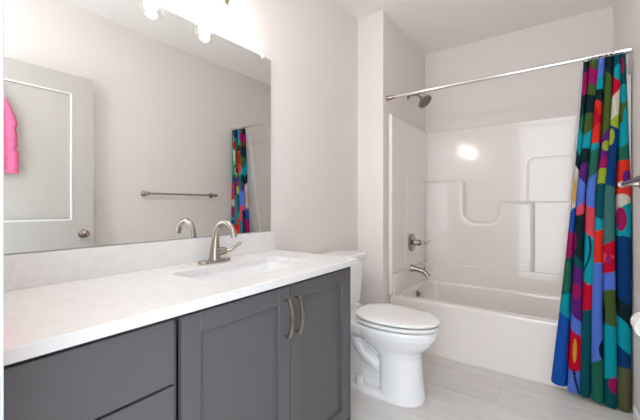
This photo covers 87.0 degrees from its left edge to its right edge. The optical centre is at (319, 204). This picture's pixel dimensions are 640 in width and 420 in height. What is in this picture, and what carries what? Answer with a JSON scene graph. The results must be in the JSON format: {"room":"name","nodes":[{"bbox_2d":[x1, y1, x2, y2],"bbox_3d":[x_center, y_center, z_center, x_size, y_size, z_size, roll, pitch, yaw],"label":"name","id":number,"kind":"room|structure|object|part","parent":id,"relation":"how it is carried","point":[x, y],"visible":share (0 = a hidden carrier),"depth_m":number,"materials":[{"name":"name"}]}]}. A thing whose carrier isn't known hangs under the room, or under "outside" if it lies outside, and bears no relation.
{"room":"bathroom","nodes":[
{"label":"bathroom","id":0,"kind":"room"},
{"bbox_2d":[7,0,357,254],"bbox_3d":[-0.457,-0.205,1.893,0.100,2.770,2.530,0,0,36],"label":"wall","id":1,"kind":"structure","parent":0,"point":[311,46],"depth_m":2.32,"materials":[{"name":"paint"}]},
{"bbox_2d":[4,0,270,254],"bbox_3d":[-0.680,-0.363,1.488,0.012,1.039,1.313,0,0,36],"label":"wall mirror","id":2,"kind":"object","parent":1,"relation":"attached to","point":[126,121],"visible":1,"depth_m":1.35,"materials":[{"name":"clear glass"}]},
{"bbox_2d":[4,231,275,291],"bbox_3d":[-0.676,0.214,1.486,0.019,0.112,1.369,0,0,36],"label":"backsplash","id":3,"kind":"structure","parent":1,"relation":"attached to","point":[25,270],"depth_m":1.30,"materials":[{"name":"white stone"}]},
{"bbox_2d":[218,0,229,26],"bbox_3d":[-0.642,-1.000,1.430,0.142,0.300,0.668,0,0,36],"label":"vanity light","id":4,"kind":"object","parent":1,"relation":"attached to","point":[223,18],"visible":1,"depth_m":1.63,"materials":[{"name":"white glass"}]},
{"bbox_2d":[358,10,424,305],"bbox_3d":[0.708,-0.205,3.302,0.335,2.770,1.120,0,0,36],"label":"wall","id":5,"kind":"structure","parent":0,"point":[389,62],"depth_m":2.83,"materials":[{"name":"paint"}]},
{"bbox_2d":[406,94,431,107],"bbox_3d":[0.913,-0.976,3.108,0.224,0.163,0.140,0,0,36],"label":"shower","id":6,"kind":"object","parent":5,"relation":"attached to","point":[424,101],"visible":0.92,"depth_m":3.07,"materials":[{"name":"silver metal"}]},
{"bbox_2d":[337,0,613,54],"bbox_3d":[0.620,-1.630,1.804,1.948,0.080,3.650,0,0,36],"label":"ceiling","id":7,"kind":"structure","parent":0,"point":[433,26],"depth_m":2.81,"materials":[{"name":"white paint"}]},
{"bbox_2d":[351,353,632,419],"bbox_3d":[0.268,1.205,1.318,1.948,0.050,4.850,0,0,36],"label":"floor","id":8,"kind":"structure","parent":0,"point":[455,390],"depth_m":2.02,"materials":[{"name":"tile"}]},
{"bbox_2d":[4,266,350,419],"bbox_3d":[-0.446,0.741,1.310,0.598,0.879,1.349,0,0,36],"label":"vanity cabinet","id":9,"kind":"object","parent":8,"relation":"on","point":[283,352],"visible":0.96,"depth_m":1.07,"materials":[{"name":"grey paint"}]},
{"bbox_3d":[-0.526,0.406,0.782,0.020,0.176,0.390,0,0,36],"label":"drawer","id":10,"kind":"part","parent":9,"relation":"part of","materials":[{"name":"grey paint"}]},
{"bbox_3d":[-0.526,0.638,0.782,0.020,0.275,0.390,0,0,36],"label":"drawer","id":11,"kind":"part","parent":9,"relation":"part of","materials":[{"name":"grey paint"}]},
{"bbox_3d":[-0.259,0.318,1.170,0.001,0.034,1.338,0,0,36],"label":"rail","id":12,"kind":"part","parent":9,"relation":"part of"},
{"bbox_2d":[4,231,357,365],"bbox_3d":[-0.446,0.229,1.323,0.584,0.142,1.374,0,0,36],"label":"countertop","id":13,"kind":"structure","parent":9,"relation":"on","point":[57,300],"depth_m":1.10,"materials":[{"name":"white stone"}]},
{"bbox_2d":[198,219,241,264],"bbox_3d":[-0.458,0.168,1.589,0.190,0.203,0.157,0,0,8],"label":"sink faucet","id":14,"kind":"object","parent":13,"relation":"on","point":[216,251],"visible":1,"depth_m":1.57,"materials":[{"name":"silver metal"}]},
{"bbox_3d":[-0.497,0.263,1.595,0.056,0.012,0.170,0,0,36],"label":"plate","id":15,"kind":"part","parent":14,"relation":"part of","materials":[{"name":"silver metal"}]},
{"bbox_3d":[-0.449,0.164,1.559,0.181,0.195,0.060,0,0,36],"label":"spout","id":16,"kind":"part","parent":14,"relation":"part of","materials":[{"name":"silver metal"}]},
{"bbox_3d":[-0.416,0.201,1.619,0.082,0.056,0.022,0,0,-9],"label":"lever handle","id":17,"kind":"part","parent":14,"relation":"part of","materials":[{"name":"silver metal"}]},
{"bbox_2d":[187,262,295,281],"bbox_3d":[-0.315,0.380,1.481,0.329,0.157,0.632,0,0,36],"label":"sink","id":18,"kind":"object","parent":13,"relation":"in","point":[257,268],"visible":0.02,"depth_m":1.62,"materials":[{"name":"white ceramic"}]},
{"bbox_3d":[-0.262,0.692,1.147,0.020,0.747,0.465,0,0,36],"label":"cabinet door","id":19,"kind":"part","parent":9,"relation":"part of","materials":[{"name":"grey paint"}]},
{"bbox_3d":[-0.119,0.436,1.291,0.046,0.154,0.017,0,0,36],"label":"handle","id":20,"kind":"part","parent":9,"relation":"part of","materials":[{"name":"silver metal"}]},
{"bbox_3d":[-0.083,0.436,1.341,0.046,0.154,0.017,0,0,36],"label":"handle","id":21,"kind":"part","parent":9,"relation":"part of","materials":[{"name":"silver metal"}]},
{"bbox_3d":[0.009,0.692,1.521,0.020,0.747,0.449,0,0,36],"label":"cabinet door","id":22,"kind":"part","parent":9,"relation":"part of","materials":[{"name":"grey paint"}]},
{"bbox_3d":[-0.070,0.741,1.867,0.551,0.879,0.006,0,0,36],"label":"panel","id":23,"kind":"part","parent":9,"relation":"part of","materials":[{"name":"grey paint"}]},
{"bbox_2d":[321,250,440,407],"bbox_3d":[0.355,0.763,2.200,0.836,0.833,0.508,0,0,36],"label":"toilet","id":24,"kind":"object","parent":8,"relation":"on","point":[389,342],"visible":0.77,"depth_m":2.02,"materials":[{"name":"white ceramic"}]},
{"bbox_3d":[0.114,0.368,2.374,0.240,0.042,0.508,0,0,36],"label":"tank lid","id":25,"kind":"part","parent":24,"relation":"part of","materials":[{"name":"white ceramic"}]},
{"bbox_3d":[0.109,0.564,2.377,0.219,0.347,0.476,0,0,36],"label":"tank","id":26,"kind":"part","parent":24,"relation":"part of","materials":[{"name":"white ceramic"}]},
{"bbox_3d":[0.358,0.959,2.197,0.801,0.442,0.366,0,0,36],"label":"bowl","id":27,"kind":"part","parent":24,"relation":"part of","materials":[{"name":"white ceramic"}]},
{"bbox_3d":[0.481,0.687,2.109,0.526,0.028,0.380,0,0,36],"label":"seat lid","id":28,"kind":"part","parent":24,"relation":"part of","materials":[{"name":"white plastic"}]},
{"bbox_3d":[0.480,0.720,2.110,0.523,0.022,0.376,0,0,36],"label":"seat","id":29,"kind":"part","parent":24,"relation":"part of","materials":[{"name":"white plastic"}]},
{"bbox_2d":[390,261,567,389],"bbox_3d":[1.461,0.881,2.767,1.507,0.596,0.898,0,0,36],"label":"bathtub","id":30,"kind":"object","parent":8,"relation":"on","point":[504,321],"visible":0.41,"depth_m":2.62,"materials":[{"name":"white plastic"}]},
{"bbox_2d":[425,6,612,132],"bbox_3d":[1.796,-0.205,3.144,1.613,2.770,0.100,0,0,36],"label":"wall","id":31,"kind":"structure","parent":0,"point":[552,92],"depth_m":3.09,"materials":[{"name":"paint"}]},
{"bbox_2d":[388,74,630,294],"bbox_3d":[1.453,-0.002,2.755,1.507,1.513,0.927,0,0,36],"label":"shower surround","id":32,"kind":"object","parent":31,"relation":"attached to","point":[498,196],"visible":0.73,"depth_m":3.08,"materials":[{"name":"white plastic"}]},
{"bbox_3d":[0.851,-0.002,3.178,0.035,1.513,0.907,0,0,36],"label":"panel","id":33,"kind":"part","parent":32,"relation":"part of","materials":[{"name":"white plastic"}]},
{"bbox_2d":[408,233,430,250],"bbox_3d":[0.924,0.348,3.096,0.175,0.164,0.164,0,0,36],"label":"shower valve","id":34,"kind":"object","parent":32,"relation":"attached to","point":[412,242],"visible":1,"depth_m":3.09,"materials":[{"name":"silver metal"}]},
{"bbox_2d":[410,264,429,277],"bbox_3d":[0.923,0.609,3.097,0.177,0.108,0.070,0,0,36],"label":"tub spout","id":35,"kind":"object","parent":32,"relation":"attached to","point":[413,268],"visible":1,"depth_m":3.09,"materials":[{"name":"silver metal"}]},
{"bbox_3d":[1.697,-0.062,3.092,1.467,1.385,0.095,0,0,36],"label":"panel","id":36,"kind":"part","parent":32,"relation":"part of","materials":[{"name":"white plastic"}]},
{"bbox_3d":[2.044,-0.002,2.315,0.034,1.513,0.907,0,0,36],"label":"panel","id":37,"kind":"part","parent":32,"relation":"part of","materials":[{"name":"white plastic"}]},
{"bbox_2d":[613,0,639,414],"bbox_3d":[1.339,-0.205,1.222,0.100,2.770,3.550,0,0,36],"label":"wall","id":38,"kind":"structure","parent":0,"point":[626,13],"depth_m":1.90,"materials":[{"name":"paint"}]},
{"bbox_2d":[386,45,632,100],"bbox_3d":[1.169,-0.888,2.363,1.513,0.042,0.042,0,0,36],"label":"curtain rod","id":39,"kind":"object","parent":38,"relation":"attached to","point":[629,49],"visible":0.95,"depth_m":2.24,"materials":[{"name":"silver metal"}]},
{"bbox_2d":[551,53,631,412],"bbox_3d":[1.615,0.153,2.021,0.379,2.050,0.068,0,0,36],"label":"shower curtain","id":40,"kind":"object","parent":39,"relation":"hanging from","point":[592,354],"visible":0.99,"depth_m":1.98,"materials":[{"name":"fabric"}]},
{"bbox_2d":[568,59,629,228],"bbox_3d":[1.733,0.050,2.150,0.338,1.800,0.219,0,0,36],"label":"curtain liner","id":41,"kind":"object","parent":39,"relation":"hanging from","point":[627,60],"visible":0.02,"depth_m":2.15,"materials":[{"name":"white plastic"}]},
{"bbox_2d":[617,176,639,187],"bbox_3d":[1.358,-0.105,1.415,0.095,0.056,0.807,0,0,36],"label":"towel bar","id":42,"kind":"object","parent":38,"relation":"attached to","point":[635,181],"visible":1,"depth_m":1.68,"materials":[{"name":"silver metal"}]},
{"bbox_3d":[1.584,-0.105,1.705,0.070,0.056,0.056,0,0,36],"label":"post","id":43,"kind":"part","parent":42,"relation":"part of","materials":[{"name":"silver metal"}]},
{"bbox_2d":[633,406,639,419],"bbox_3d":[1.014,1.135,0.871,0.014,0.090,2.360,0,0,36],"label":"baseboard","id":44,"kind":"structure","parent":38,"relation":"attached to","point":[636,416],"depth_m":1.78,"materials":[{"name":"white paint"}]},
{"bbox_3d":[1.305,0.480,1.327,0.078,0.056,0.150,0,0,36],"label":"toilet paper holder","id":45,"kind":"object","parent":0,"visible":0},
{"bbox_2d":[630,312,639,336],"bbox_3d":[1.295,0.480,1.333,0.090,0.090,0.100,0,0,36],"label":"toilet paper roll","id":46,"kind":"object","parent":45,"relation":"on","point":[635,319],"visible":1,"depth_m":1.33,"materials":[{"name":"white paper"}]},
{"bbox_3d":[-0.807,-0.205,0.658,0.780,2.770,0.120,0,0,36],"label":"wall","id":47,"kind":"structure","parent":0,"visible":0},
{"bbox_2d":[0,0,3,419],"bbox_3d":[-0.486,0.080,0.420,0.024,2.200,0.134,0,0,36],"label":"door frame","id":48,"kind":"structure","parent":47,"relation":"attached to","point":[1,1],"depth_m":0.47,"materials":[{"name":"paint"}]}
]}

